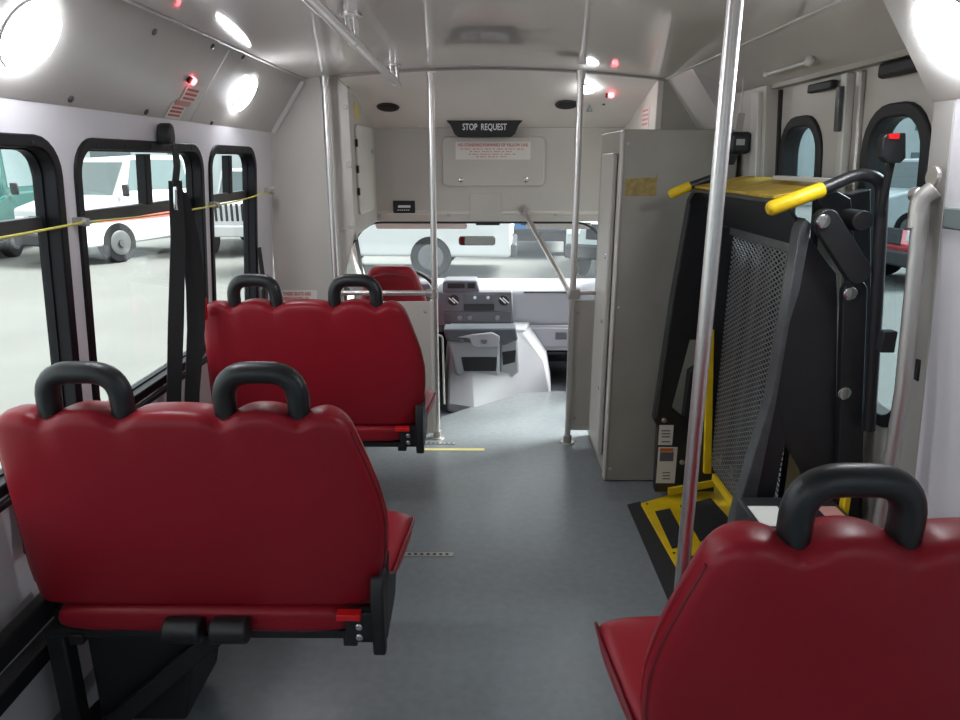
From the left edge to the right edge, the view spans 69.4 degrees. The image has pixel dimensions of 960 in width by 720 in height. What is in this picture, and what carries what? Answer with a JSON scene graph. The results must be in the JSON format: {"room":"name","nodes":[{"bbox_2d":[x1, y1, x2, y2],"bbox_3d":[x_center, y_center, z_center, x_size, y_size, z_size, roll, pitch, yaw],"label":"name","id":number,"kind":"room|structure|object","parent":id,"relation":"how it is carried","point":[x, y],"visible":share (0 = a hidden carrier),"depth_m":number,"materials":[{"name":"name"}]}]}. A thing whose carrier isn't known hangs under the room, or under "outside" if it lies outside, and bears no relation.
{"room":"vehicle interior","nodes":[
{"label":"vehicle interior","id":0,"kind":"room"},
{"bbox_2d":[0,98,272,719],"bbox_3d":[-1.211,0.362,1.289,0.178,1.730,5.460,0,16,0],"label":"wall","id":1,"kind":"structure","parent":0,"point":[65,128],"depth_m":1.97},
{"bbox_2d":[0,592,60,716],"bbox_3d":[-1.164,0.594,2.261,0.122,0.244,3.400,0,16,0],"label":"rail","id":2,"kind":"object","parent":1,"relation":"attached to","point":[37,613],"visible":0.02,"depth_m":1.75,"materials":[{"name":"black metal"}]},
{"bbox_2d":[0,132,82,498],"bbox_3d":[-1.181,-0.033,1.454,0.127,0.867,1.055,0,16,0],"label":"window","id":3,"kind":"structure","parent":1,"relation":"in","point":[44,163],"depth_m":1.88,"materials":[{"name":"grey"}]},
{"bbox_2d":[0,357,206,512],"bbox_3d":[-1.185,0.477,1.312,0.019,0.020,5.440,0,16,0],"label":"trim","id":4,"kind":"structure","parent":1,"relation":"attached to","point":[6,502],"depth_m":2.46,"materials":[{"name":"black rubber"}]},
{"bbox_2d":[0,187,275,239],"bbox_3d":[-1.123,-0.202,1.292,0.046,0.059,4.980,0,16,0],"label":"pull cord","id":5,"kind":"object","parent":1,"relation":"attached to","point":[76,221],"visible":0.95,"depth_m":2.01,"materials":[{"name":"yellow plastic"}]},
{"bbox_2d":[73,138,208,403],"bbox_3d":[-1.173,-0.323,2.459,0.127,0.867,0.917,0,16,0],"label":"window","id":6,"kind":"structure","parent":1,"relation":"in","point":[191,155],"depth_m":2.38,"materials":[{"name":"grey"}]},
{"bbox_2d":[156,123,207,401],"bbox_3d":[-1.104,-0.204,2.563,0.112,1.273,0.264,10,19,31],"label":"belt","id":7,"kind":"object","parent":1,"relation":"hanging from","point":[186,265],"visible":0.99,"depth_m":2.52,"materials":[{"name":"black fabric"}]},
{"bbox_2d":[208,145,258,300],"bbox_3d":[-1.168,-0.551,3.250,0.127,0.867,0.615,0,16,0],"label":"window","id":8,"kind":"structure","parent":1,"relation":"in","point":[246,154],"depth_m":3.41,"materials":[{"name":"grey"}]},
{"bbox_2d":[257,247,267,299],"bbox_3d":[-1.138,-0.443,3.609,0.026,0.290,0.115,0,16,0],"label":"belt","id":9,"kind":"object","parent":1,"relation":"hanging from","point":[264,293],"visible":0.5,"depth_m":3.59,"materials":[{"name":"black"}]},
{"bbox_2d":[0,0,364,299],"bbox_3d":[-1.054,0.073,2.110,0.245,2.230,7.200,0,16,0],"label":"panel","id":10,"kind":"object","parent":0,"point":[106,55],"depth_m":2.08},
{"bbox_2d":[0,0,60,70],"bbox_3d":[-1.021,-0.739,1.574,0.110,0.151,0.181,0,16,0],"label":"dome lamp","id":11,"kind":"object","parent":10,"relation":"attached to","point":[29,34],"visible":1,"depth_m":1.55,"materials":[{"name":"grey"}]},
{"bbox_2d":[68,28,244,124],"bbox_3d":[-1.024,-0.842,1.950,0.183,0.261,1.820,0,16,0],"label":"trim","id":12,"kind":"structure","parent":10,"relation":"attached to","point":[154,32],"depth_m":2.28,"materials":[{"name":"grey metal"}]},
{"bbox_2d":[164,84,202,119],"bbox_3d":[-1.067,-0.929,2.497,0.082,0.117,0.180,0,16,0],"label":"label","id":13,"kind":"object","parent":10,"relation":"attached to","point":[191,93],"visible":1,"depth_m":2.49,"materials":[{"name":"white"}]},
{"bbox_2d":[168,106,183,116],"bbox_3d":[-1.090,-0.890,2.483,0.022,0.031,0.094,0,16,0],"label":"print","id":14,"kind":"object","parent":13,"relation":"attached to","point":[173,111],"depth_m":2.48,"materials":[{"name":"red"}]},
{"bbox_2d":[183,88,198,100],"bbox_3d":[-1.047,-0.961,2.511,0.026,0.036,0.097,0,16,0],"label":"print","id":15,"kind":"object","parent":13,"relation":"attached to","point":[190,94],"depth_m":2.51,"materials":[{"name":"red"}]},
{"bbox_2d":[190,48,230,120],"bbox_3d":[-1.021,-1.038,2.615,0.183,0.261,0.012,0,16,0],"label":"trim","id":16,"kind":"structure","parent":10,"relation":"attached to","point":[229,48],"depth_m":2.61,"materials":[{"name":"silver metal"}]},
{"bbox_2d":[232,76,256,110],"bbox_3d":[-1.010,-1.144,2.977,0.104,0.141,0.169,0,16,0],"label":"dome lamp","id":17,"kind":"object","parent":10,"relation":"attached to","point":[246,91],"visible":1,"depth_m":2.94,"materials":[{"name":"grey"}]},
{"bbox_2d":[272,76,355,300],"bbox_3d":[-0.921,-0.477,3.907,0.465,2.090,0.040,0,16,0],"label":"wall","id":18,"kind":"structure","parent":0,"point":[301,229],"depth_m":3.76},
{"bbox_2d":[271,81,304,133],"bbox_3d":[-1.013,-1.325,3.622,0.210,0.276,0.012,0,16,0],"label":"trim","id":19,"kind":"structure","parent":18,"relation":"attached to","point":[301,84],"depth_m":3.62,"materials":[{"name":"grey"}]},
{"bbox_2d":[281,290,316,301],"bbox_3d":[-1.034,-0.339,3.925,0.224,0.115,0.003,0,16,0],"label":"notice","id":20,"kind":"object","parent":18,"relation":"attached to","point":[287,295],"visible":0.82,"depth_m":3.92,"materials":[{"name":"white"}]},
{"bbox_2d":[272,104,352,232],"bbox_3d":[-0.939,-0.956,3.745,0.499,0.803,0.008,0,16,0],"label":"trim","id":21,"kind":"structure","parent":18,"relation":"attached to","point":[344,106],"depth_m":3.71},
{"bbox_2d":[334,67,666,80],"bbox_3d":[0.027,-1.485,3.599,1.892,0.073,0.018,0,16,0],"label":"trim","id":22,"kind":"structure","parent":18,"relation":"attached to","point":[475,68],"depth_m":3.59,"materials":[{"name":"silver metal"}]},
{"bbox_2d":[347,86,377,239],"bbox_3d":[-0.706,-1.168,4.144,0.039,0.804,0.796,0,16,0],"label":"wall","id":23,"kind":"structure","parent":0,"point":[363,221],"depth_m":3.98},
{"bbox_2d":[354,124,374,214],"bbox_3d":[-0.674,-1.126,4.101,0.025,0.490,0.545,0,16,0],"label":"hatch","id":24,"kind":"object","parent":23,"relation":"attached to","point":[364,152],"visible":1,"depth_m":4.04,"materials":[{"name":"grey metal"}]},
{"bbox_2d":[53,391,735,719],"bbox_3d":[0.041,1.115,1.909,2.580,0.060,6.250,0,16,0],"label":"floor","id":25,"kind":"structure","parent":0,"point":[545,548],"depth_m":2.59,"materials":[{"name":"grey rubber"}]},
{"bbox_2d":[0,361,414,719],"bbox_3d":[-0.695,0.484,1.924,0.984,1.140,0.584,0,16,0],"label":"seat","id":26,"kind":"object","parent":25,"relation":"on","point":[164,535],"visible":1,"depth_m":1.63,"materials":[{"name":"red leather"}]},
{"bbox_2d":[58,510,411,630],"bbox_3d":[-0.653,0.582,1.982,0.880,0.118,0.520,0,16,0],"label":"cushion","id":27,"kind":"object","parent":26,"relation":"on","point":[76,612],"depth_m":1.73,"materials":[{"name":"red leather"}]},
{"bbox_2d":[204,274,436,452],"bbox_3d":[-0.697,0.143,3.106,0.984,1.140,0.584,0,16,0],"label":"seat","id":28,"kind":"object","parent":25,"relation":"on","point":[363,358],"visible":0.68,"depth_m":2.77,"materials":[{"name":"red leather"}]},
{"bbox_2d":[355,388,435,440],"bbox_3d":[-0.654,0.241,3.164,0.880,0.118,0.520,0,16,0],"label":"cushion","id":29,"kind":"object","parent":28,"relation":"on","point":[368,428],"depth_m":2.91,"materials":[{"name":"red leather"}]},
{"bbox_2d":[319,76,338,278],"bbox_3d":[-0.792,-0.490,3.793,0.084,1.978,0.084,0,16,0],"label":"pole","id":30,"kind":"object","parent":25,"relation":"on","point":[324,80],"visible":0.47,"depth_m":3.64,"materials":[{"name":"metal"}]},
{"bbox_2d":[341,288,444,433],"bbox_3d":[-0.509,0.012,3.959,0.613,0.862,0.059,0,16,0],"label":"wall","id":31,"kind":"structure","parent":25,"relation":"on","point":[420,313],"depth_m":3.88,"materials":[{"name":"grey"}]},
{"bbox_2d":[404,552,452,556],"bbox_3d":[-0.546,0.804,2.869,0.872,0.005,0.028,0,16,0],"label":"floor track","id":32,"kind":"object","parent":25,"relation":"on","point":[407,554],"visible":0.29,"depth_m":2.86,"materials":[{"name":"silver metal"}]},
{"bbox_2d":[426,71,443,439],"bbox_3d":[-0.251,-0.504,3.801,0.084,2.000,0.084,0,16,0],"label":"pole","id":33,"kind":"object","parent":25,"relation":"on","point":[430,75],"visible":1,"depth_m":3.72,"materials":[{"name":"metal"}]},
{"bbox_2d":[425,442,454,444],"bbox_3d":[-0.369,0.479,3.992,0.450,0.005,0.028,0,16,0],"label":"floor track","id":34,"kind":"object","parent":25,"relation":"on","point":[426,443],"visible":0.34,"depth_m":3.98,"materials":[{"name":"silver metal"}]},
{"bbox_2d":[424,448,483,450],"bbox_3d":[-0.145,0.505,3.909,0.340,0.002,0.030,0,16,0],"label":"floor stripe","id":35,"kind":"object","parent":25,"relation":"on","point":[425,449],"depth_m":3.91,"materials":[{"name":"yellow"}]},
{"bbox_2d":[560,69,585,445],"bbox_3d":[0.504,-0.483,3.729,0.084,2.000,0.084,0,16,0],"label":"pole","id":36,"kind":"object","parent":25,"relation":"on","point":[566,440],"visible":1,"depth_m":3.68,"materials":[{"name":"metal"}]},
{"bbox_2d":[567,288,595,429],"bbox_3d":[0.557,0.008,3.884,0.154,0.830,0.063,0,16,0],"label":"panel","id":37,"kind":"object","parent":36,"relation":"attached to","point":[584,309],"visible":0.9,"depth_m":3.89,"materials":[{"name":"grey"}]},
{"bbox_2d":[627,502,675,599],"bbox_3d":[0.737,0.820,2.815,0.100,0.003,1.028,-1,16,-2],"label":"mat","id":38,"kind":"object","parent":25,"relation":"on","point":[663,565],"visible":0.55,"depth_m":2.89,"materials":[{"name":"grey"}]},
{"bbox_2d":[588,129,736,479],"bbox_3d":[0.876,-0.286,3.582,0.547,1.696,0.627,0,16,0],"label":"tall cabinet","id":39,"kind":"object","parent":25,"relation":"on","point":[640,225],"visible":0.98,"depth_m":3.28,"materials":[{"name":"metal"}]},
{"bbox_2d":[674,0,743,588],"bbox_3d":[0.532,0.100,1.690,0.084,2.010,0.084,0,16,0],"label":"pole","id":40,"kind":"object","parent":25,"relation":"on","point":[734,8],"visible":0.71,"depth_m":1.59,"materials":[{"name":"metal"}]},
{"bbox_2d":[641,169,889,566],"bbox_3d":[1.056,0.096,2.595,0.597,1.576,1.348,0,16,0],"label":"lift","id":41,"kind":"object","parent":25,"relation":"on","point":[778,386],"visible":0.8,"depth_m":2.25,"materials":[{"name":"black paint"}]},
{"bbox_2d":[877,133,905,210],"bbox_3d":[1.114,-0.515,1.904,0.070,0.206,0.060,0,16,0],"label":"seat belt buckle","id":42,"kind":"object","parent":41,"relation":"attached to","point":[891,148],"visible":1,"depth_m":1.87,"materials":[{"name":"black plastic"}]},
{"bbox_2d":[594,463,959,719],"bbox_3d":[0.765,0.634,1.406,0.983,1.140,0.583,0,16,0],"label":"seat","id":43,"kind":"object","parent":25,"relation":"on","point":[808,616],"visible":1,"depth_m":1.06,"materials":[{"name":"red leather"}]},
{"bbox_2d":[598,616,659,719],"bbox_3d":[0.723,0.732,1.463,0.880,0.118,0.520,0,16,0],"label":"cushion","id":44,"kind":"object","parent":43,"relation":"on","point":[623,642],"depth_m":1.57,"materials":[{"name":"red leather"}]},
{"bbox_2d":[347,288,566,360],"bbox_3d":[0.039,-0.202,5.822,2.300,0.900,0.060,0,16,0],"label":"wall","id":45,"kind":"structure","parent":0,"point":[550,357],"depth_m":5.83,"materials":[{"name":"plastic"}]},
{"bbox_2d":[347,211,597,287],"bbox_3d":[0.036,-0.804,5.132,2.431,0.700,0.930,0,16,0],"label":"wall","id":46,"kind":"structure","parent":0,"point":[378,212],"depth_m":4.60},
{"bbox_2d":[355,205,569,293],"bbox_3d":[0.032,-0.686,4.658,1.962,0.688,1.769,0,16,0],"label":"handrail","id":47,"kind":"structure","parent":46,"relation":"in","point":[356,241],"depth_m":4.30,"materials":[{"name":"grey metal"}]},
{"bbox_2d":[350,277,594,354],"bbox_3d":[0.057,-0.383,5.368,2.059,0.563,0.572,0,16,0],"label":"dashboard","id":48,"kind":"object","parent":46,"relation":"attached to","point":[543,303],"visible":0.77,"depth_m":5.12,"materials":[{"name":"grey plastic"}]},
{"bbox_2d":[350,278,431,300],"bbox_3d":[-0.649,-0.420,5.207,0.650,0.370,0.170,0,16,0],"label":"hood","id":49,"kind":"object","parent":48,"relation":"attached to","point":[425,284],"depth_m":5.09,"materials":[{"name":"plastic"}]},
{"bbox_2d":[448,295,458,305],"bbox_3d":[-0.193,-0.436,5.074,0.080,0.080,0.012,0,16,0],"label":"air vent","id":50,"kind":"object","parent":48,"relation":"attached to","point":[453,300],"depth_m":5.07,"materials":[{"name":"black"}]},
{"bbox_2d":[499,295,509,305],"bbox_3d":[0.177,-0.436,5.071,0.080,0.080,0.012,0,16,0],"label":"air vent","id":51,"kind":"object","parent":48,"relation":"attached to","point":[504,300],"depth_m":5.07,"materials":[{"name":"black"}]},
{"bbox_3d":[0.036,-0.801,5.136,1.940,0.587,0.799,0,16,0],"label":"window","id":52,"kind":"structure","parent":46,"relation":"in","visible":0},
{"bbox_2d":[459,236,494,244],"bbox_3d":[-0.021,-0.850,4.933,0.260,0.064,0.045,0,16,0],"label":"mirror","id":53,"kind":"object","parent":52,"relation":"attached to","point":[463,240],"visible":1,"depth_m":4.91,"materials":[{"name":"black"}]},
{"bbox_2d":[133,0,837,78],"bbox_3d":[0.008,-0.754,0.964,1.890,0.105,5.470,0,16,0],"label":"ceiling","id":54,"kind":"structure","parent":0,"point":[651,38],"depth_m":2.45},
{"bbox_2d":[123,0,304,79],"bbox_3d":[-0.937,-0.705,0.985,0.022,0.006,5.470,0,16,0],"label":"trim","id":55,"kind":"structure","parent":54,"relation":"attached to","point":[132,2],"depth_m":2.29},
{"bbox_2d":[302,0,401,87],"bbox_3d":[-0.411,-0.941,1.817,0.071,0.099,3.608,0,16,0],"label":"handrail","id":56,"kind":"object","parent":54,"relation":"hanging from","point":[319,7],"visible":1,"depth_m":2.22,"materials":[{"name":"metal"}]},
{"bbox_2d":[374,130,619,221],"bbox_3d":[0.033,-1.231,4.562,1.960,0.624,0.050,0,16,0],"label":"wall","id":57,"kind":"structure","parent":0,"point":[401,156],"depth_m":4.55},
{"bbox_2d":[393,201,414,212],"bbox_3d":[-0.502,-1.014,4.596,0.144,0.084,0.012,0,16,0],"label":"plaque","id":58,"kind":"object","parent":57,"relation":"attached to","point":[398,206],"visible":1,"depth_m":4.59,"materials":[{"name":"black plastic"}]},
{"bbox_2d":[376,224,466,228],"bbox_3d":[-0.397,-0.910,4.694,0.620,0.047,0.039,0,16,0],"label":"sun visor","id":59,"kind":"object","parent":57,"relation":"attached to","point":[378,226],"visible":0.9,"depth_m":4.69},
{"bbox_2d":[352,221,596,245],"bbox_3d":[-0.012,-0.834,4.675,1.781,0.199,0.039,0,16,0],"label":"trim","id":60,"kind":"structure","parent":57,"relation":"attached to","point":[381,222],"depth_m":4.63,"materials":[{"name":"black rubber"}]},
{"bbox_2d":[470,193,501,219],"bbox_3d":[0.038,-1.016,4.594,0.210,0.175,0.008,0,16,0],"label":"blank plate","id":61,"kind":"object","parent":57,"relation":"attached to","point":[479,202],"visible":1,"depth_m":4.59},
{"bbox_2d":[442,137,544,185],"bbox_3d":[0.087,-1.289,4.502,0.670,0.310,0.031,0,16,0],"label":"access cover","id":62,"kind":"object","parent":57,"relation":"attached to","point":[531,172],"visible":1,"depth_m":4.51,"materials":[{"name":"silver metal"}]},
{"bbox_2d":[456,142,530,159],"bbox_3d":[0.084,-1.352,4.475,0.484,0.110,0.003,0,16,0],"label":"warning label","id":63,"kind":"object","parent":62,"relation":"attached to","point":[464,150],"visible":1,"depth_m":4.48,"materials":[{"name":"white"}]},
{"bbox_2d":[461,149,523,156],"bbox_3d":[0.078,-1.338,4.479,0.407,0.054,0.001,0,16,0],"label":"print","id":64,"kind":"object","parent":63,"relation":"attached to","point":[464,152],"depth_m":4.48,"materials":[{"name":"red"}]},
{"bbox_2d":[374,128,624,129],"bbox_3d":[0.113,-1.486,4.458,1.640,0.014,0.008,0,16,0],"label":"trim","id":65,"kind":"structure","parent":57,"relation":"attached to","point":[374,128],"depth_m":4.45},
{"bbox_2d":[526,222,590,228],"bbox_3d":[0.533,-0.908,4.688,0.440,0.047,0.039,0,16,0],"label":"sun visor","id":66,"kind":"object","parent":57,"relation":"attached to","point":[538,226],"visible":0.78,"depth_m":4.68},
{"bbox_2d":[338,70,656,127],"bbox_3d":[0.030,-1.529,4.039,1.890,0.302,0.870,0,16,0],"label":"wall","id":67,"kind":"structure","parent":0,"point":[531,97],"depth_m":3.95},
{"bbox_2d":[376,103,399,111],"bbox_3d":[-0.542,-1.487,4.082,0.136,0.043,0.131,0,16,0],"label":"ceiling speaker","id":68,"kind":"object","parent":67,"relation":"attached to","point":[386,107],"visible":1,"depth_m":4.06,"materials":[{"name":"black plastic"}]},
{"bbox_2d":[379,105,396,111],"bbox_3d":[-0.542,-1.482,4.081,0.110,0.034,0.106,0,16,0],"label":"speaker grille","id":69,"kind":"object","parent":68,"relation":"attached to","point":[386,108],"depth_m":4.07,"materials":[{"name":"black plastic"}]},
{"bbox_2d":[447,120,522,136],"bbox_3d":[0.029,-1.472,4.372,0.488,0.124,0.082,0,16,0],"label":"sign","id":70,"kind":"object","parent":67,"relation":"attached to","point":[461,128],"visible":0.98,"depth_m":4.34,"materials":[{"name":"black plastic"}]},
{"bbox_2d":[555,100,575,108],"bbox_3d":[0.505,-1.488,4.042,0.136,0.043,0.131,0,16,0],"label":"ceiling speaker","id":71,"kind":"object","parent":67,"relation":"attached to","point":[565,104],"visible":0.96,"depth_m":4.02,"materials":[{"name":"black plastic"}]},
{"bbox_2d":[584,85,595,93],"bbox_3d":[0.588,-1.482,3.793,0.092,0.040,0.090,0,16,0],"label":"dome lamp","id":72,"kind":"object","parent":67,"relation":"attached to","point":[587,88],"visible":0.68,"depth_m":3.76,"materials":[{"name":"grey"}]},
{"bbox_2d":[426,361,587,433],"bbox_3d":[0.033,0.292,5.049,2.100,0.098,1.860,0,16,0],"label":"floor","id":73,"kind":"structure","parent":0,"point":[558,369],"depth_m":5.36,"materials":[{"name":"rubber"}]},
{"bbox_2d":[360,265,426,300],"bbox_3d":[-0.553,-0.181,4.709,0.500,0.992,0.659,0,16,0],"label":"seat","id":74,"kind":"object","parent":73,"relation":"on","point":[389,277],"visible":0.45,"depth_m":4.32,"materials":[{"name":"red leather"}]},
{"bbox_2d":[444,322,550,411],"bbox_3d":[0.133,0.000,4.895,0.815,0.539,0.792,0,16,0],"label":"engine cover","id":75,"kind":"object","parent":73,"relation":"on","point":[485,363],"visible":0.91,"depth_m":4.75,"materials":[{"name":"grey"}]},
{"bbox_2d":[459,332,499,347],"bbox_3d":[-0.005,-0.141,4.693,0.280,0.105,0.083,0,16,0],"label":"cup holder","id":76,"kind":"object","parent":75,"relation":"on","point":[466,339],"depth_m":4.67,"materials":[{"name":"grey plastic"}]},
{"bbox_2d":[444,323,517,344],"bbox_3d":[0.005,-0.178,4.757,0.501,0.118,0.160,0,16,0],"label":"tray","id":77,"kind":"object","parent":75,"relation":"on","point":[469,334],"depth_m":4.67,"materials":[{"name":"grey plastic"}]},
{"bbox_2d":[625,80,663,128],"bbox_3d":[0.945,-1.405,4.048,0.030,0.355,0.830,0,16,0],"label":"wall","id":78,"kind":"structure","parent":0,"point":[654,99],"depth_m":3.73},
{"bbox_2d":[641,106,649,127],"bbox_3d":[0.926,-1.362,3.889,0.003,0.110,0.180,0,16,0],"label":"notice","id":79,"kind":"object","parent":78,"relation":"attached to","point":[645,111],"visible":1,"depth_m":3.88,"materials":[{"name":"white"}]},
{"bbox_2d":[642,109,647,125],"bbox_3d":[0.925,-1.362,3.889,0.001,0.084,0.140,0,16,0],"label":"print","id":80,"kind":"object","parent":79,"relation":"attached to","point":[644,111],"depth_m":3.89,"materials":[{"name":"red"}]},
{"bbox_2d":[661,80,696,128],"bbox_3d":[1.102,-1.282,3.666,0.290,0.470,0.030,0,16,0],"label":"wall","id":81,"kind":"structure","parent":0,"point":[675,115],"depth_m":3.65,"materials":[{"name":"paint"}]},
{"bbox_2d":[668,69,718,128],"bbox_3d":[1.095,-1.297,3.412,0.250,0.320,0.450,0,16,0],"label":"wall","id":82,"kind":"structure","parent":0,"point":[697,93],"depth_m":3.37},
{"bbox_2d":[694,0,909,92],"bbox_3d":[1.121,-1.083,2.427,0.315,0.185,1.560,0,16,0],"label":"wall","id":83,"kind":"structure","parent":0,"point":[852,31],"depth_m":2.17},
{"bbox_2d":[665,0,849,79],"bbox_3d":[0.953,-0.701,0.972,0.022,0.006,5.470,0,16,0],"label":"trim","id":84,"kind":"structure","parent":83,"relation":"attached to","point":[839,2],"depth_m":2.22,"materials":[{"name":"grey"}]},
{"bbox_2d":[763,56,815,77],"bbox_3d":[1.095,-1.040,2.473,0.036,0.036,0.400,0,16,0],"label":"handle","id":85,"kind":"object","parent":83,"relation":"attached to","point":[809,61],"visible":1,"depth_m":2.39,"materials":[{"name":"grey"}]},
{"bbox_2d":[716,85,959,518],"bbox_3d":[1.240,0.304,1.255,0.205,1.860,5.460,0,16,0],"label":"wall","id":86,"kind":"structure","parent":0,"point":[938,458],"depth_m":1.79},
{"bbox_2d":[728,78,750,164],"bbox_3d":[1.104,-1.009,2.937,0.085,0.350,0.082,0,16,0],"label":"belt retractor","id":87,"kind":"object","parent":86,"relation":"attached to","point":[740,141],"visible":0.83,"depth_m":2.93,"materials":[{"name":"black plastic"}]},
{"bbox_2d":[749,91,762,176],"bbox_3d":[1.211,-0.222,3.112,0.158,1.840,0.080,0,16,0],"label":"trim","id":88,"kind":"structure","parent":86,"relation":"attached to","point":[756,97],"depth_m":2.88,"materials":[{"name":"grey"}]},
{"bbox_2d":[775,72,849,492],"bbox_3d":[1.286,-0.131,2.779,0.215,1.850,0.540,0,16,0],"label":"door","id":89,"kind":"structure","parent":86,"relation":"in","point":[811,105],"depth_m":2.56,"materials":[{"name":"grey metal"}]},
{"bbox_2d":[829,56,933,522],"bbox_3d":[1.275,0.023,2.247,0.230,1.850,0.558,0,16,0],"label":"door","id":90,"kind":"structure","parent":86,"relation":"in","point":[870,103],"depth_m":2.17,"materials":[{"name":"grey metal"}]},
{"bbox_2d":[876,329,897,352],"bbox_3d":[1.122,-0.052,1.913,0.038,0.060,0.030,0,16,0],"label":"door latch","id":91,"kind":"object","parent":90,"relation":"attached to","point":[886,339],"depth_m":1.90,"materials":[{"name":"black plastic"}]},
{"bbox_2d":[873,166,941,528],"bbox_3d":[1.126,0.128,1.874,0.066,1.257,0.134,0,16,0],"label":"handrail","id":92,"kind":"object","parent":86,"relation":"attached to","point":[921,199],"visible":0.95,"depth_m":1.79,"materials":[{"name":"silver metal"}]},
{"bbox_2d":[914,359,920,380],"bbox_3d":[1.193,0.027,1.890,0.011,0.060,0.017,0,16,0],"label":"latch slot","id":93,"kind":"object","parent":86,"relation":"attached to","point":[917,361],"visible":1,"depth_m":1.89,"materials":[{"name":"plastic"}]},
{"bbox_2d":[942,207,959,230],"bbox_3d":[1.159,-0.166,1.076,0.015,0.053,1.375,0,16,0],"label":"trim","id":94,"kind":"structure","parent":86,"relation":"attached to","point":[951,216],"depth_m":1.70,"materials":[{"name":"grey"}]},
{"bbox_2d":[883,0,959,101],"bbox_3d":[1.068,-0.324,0.039,0.245,0.320,3.470,0,16,0],"label":"wall","id":95,"kind":"structure","parent":0,"point":[941,84],"depth_m":1.68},
{"bbox_2d":[913,0,959,71],"bbox_3d":[1.045,-0.733,1.550,0.118,0.163,0.196,0,16,0],"label":"dome lamp","id":96,"kind":"object","parent":95,"relation":"attached to","point":[936,22],"visible":1,"depth_m":1.55,"materials":[{"name":"grey"}]},
{"bbox_2d":[898,99,955,477],"bbox_3d":[1.244,0.169,1.938,0.206,1.740,0.083,0,16,0],"label":"wall","id":97,"kind":"structure","parent":0,"point":[944,111],"depth_m":1.81,"materials":[{"name":"grey paint"}]},
{"label":"outside","id":98,"kind":"structure","parent":0,"visible":0},
{"bbox_2d":[0,205,905,468],"bbox_3d":[0.329,-10.918,46.287,120.000,0.050,125.000,0,16,0],"label":"ground","id":99,"kind":"structure","parent":98,"point":[130,297],"depth_m":12.08,"materials":[{"name":"concrete"}]},
{"bbox_2d":[0,149,33,256],"bbox_3d":[-12.968,-4.434,18.590,2.560,2.846,6.000,-3,16,-11],"label":"van","id":100,"kind":"object","parent":99,"relation":"on","point":[16,184],"visible":0.27,"depth_m":17.30,"materials":[{"name":"teal paint"}]},
{"bbox_2d":[9,183,18,194],"bbox_3d":[-11.450,-4.210,17.040,0.180,0.280,0.070,-3,16,-11],"label":"mirror","id":101,"kind":"object","parent":100,"relation":"attached to","point":[14,189],"depth_m":17.01,"materials":[{"name":"grey mirror"}]},
{"bbox_2d":[14,155,185,261],"bbox_3d":[-9.033,-3.868,17.351,2.560,2.445,4.250,6,17,20],"label":"delivery van","id":102,"kind":"object","parent":99,"relation":"on","point":[107,181],"visible":0.48,"depth_m":16.40,"materials":[{"name":"white paint"}]},
{"bbox_2d":[121,184,129,196],"bbox_3d":[-8.219,-3.932,16.075,0.180,0.280,0.070,6,17,20],"label":"mirror","id":103,"kind":"object","parent":102,"relation":"attached to","point":[125,188],"depth_m":16.04,"materials":[{"name":"grey mirror"}]},
{"bbox_2d":[85,151,241,193],"bbox_3d":[-26.223,-11.239,38.475,35.400,4.900,8.200,0,16,0],"label":"warehouse","id":104,"kind":"structure","parent":99,"relation":"on","point":[236,161],"depth_m":34.65,"materials":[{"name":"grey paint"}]},
{"bbox_2d":[214,168,242,252],"bbox_3d":[-6.214,-4.145,18.937,2.110,2.097,4.400,0,16,-1],"label":"car","id":105,"kind":"object","parent":99,"relation":"on","point":[228,219],"visible":0.2,"depth_m":16.95,"materials":[{"name":"white paint"}]},
{"bbox_2d":[358,221,516,276],"bbox_3d":[-1.446,-3.155,14.882,4.500,2.446,2.460,1,16,3],"label":"vehicle outside","id":106,"kind":"object","parent":99,"relation":"on","point":[414,243],"visible":0.36,"depth_m":14.04,"materials":[{"name":"white paint"}]},
{"bbox_2d":[513,221,571,251],"bbox_3d":[1.632,-4.215,18.553,2.160,2.445,4.000,2,16,6],"label":"van","id":107,"kind":"object","parent":99,"relation":"on","point":[523,234],"visible":0.06,"depth_m":16.82,"materials":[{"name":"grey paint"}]},
{"bbox_2d":[564,222,597,274],"bbox_3d":[3.484,-2.925,15.215,2.260,1.818,4.595,8,18,26],"label":"suv","id":108,"kind":"object","parent":99,"relation":"on","point":[587,238],"visible":0.14,"depth_m":13.58,"materials":[{"name":"silver metal"}]},
{"bbox_2d":[586,224,597,239],"bbox_3d":[2.487,-2.448,13.314,0.936,0.300,0.040,8,18,26],"label":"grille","id":109,"kind":"object","parent":108,"relation":"attached to","point":[590,234],"depth_m":13.46,"materials":[{"name":"grey"}]},
{"bbox_2d":[797,118,919,204],"bbox_3d":[29.790,-12.166,39.885,33.400,5.900,8.200,0,16,0],"label":"warehouse","id":110,"kind":"structure","parent":99,"relation":"on","point":[806,156],"depth_m":36.20,"materials":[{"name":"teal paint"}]},
{"bbox_2d":[885,227,909,274],"bbox_3d":[10.043,-2.350,13.711,4.593,1.548,2.410,-1,16,-5],"label":"pickup truck","id":111,"kind":"object","parent":99,"relation":"on","point":[897,239],"visible":0.16,"depth_m":13.12,"materials":[{"name":"red paint"}]},
{"bbox_2d":[887,227,902,244],"bbox_3d":[7.856,-2.442,13.473,0.040,0.300,1.014,-1,16,-5],"label":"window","id":112,"kind":"structure","parent":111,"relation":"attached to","point":[894,235],"depth_m":13.15,"materials":[{"name":"grey"}]},
{"bbox_2d":[888,158,918,229],"bbox_3d":[14.149,-4.883,20.867,6.000,2.446,2.560,-1,16,-5],"label":"van","id":113,"kind":"object","parent":99,"relation":"on","point":[904,178],"visible":0.06,"depth_m":19.92,"materials":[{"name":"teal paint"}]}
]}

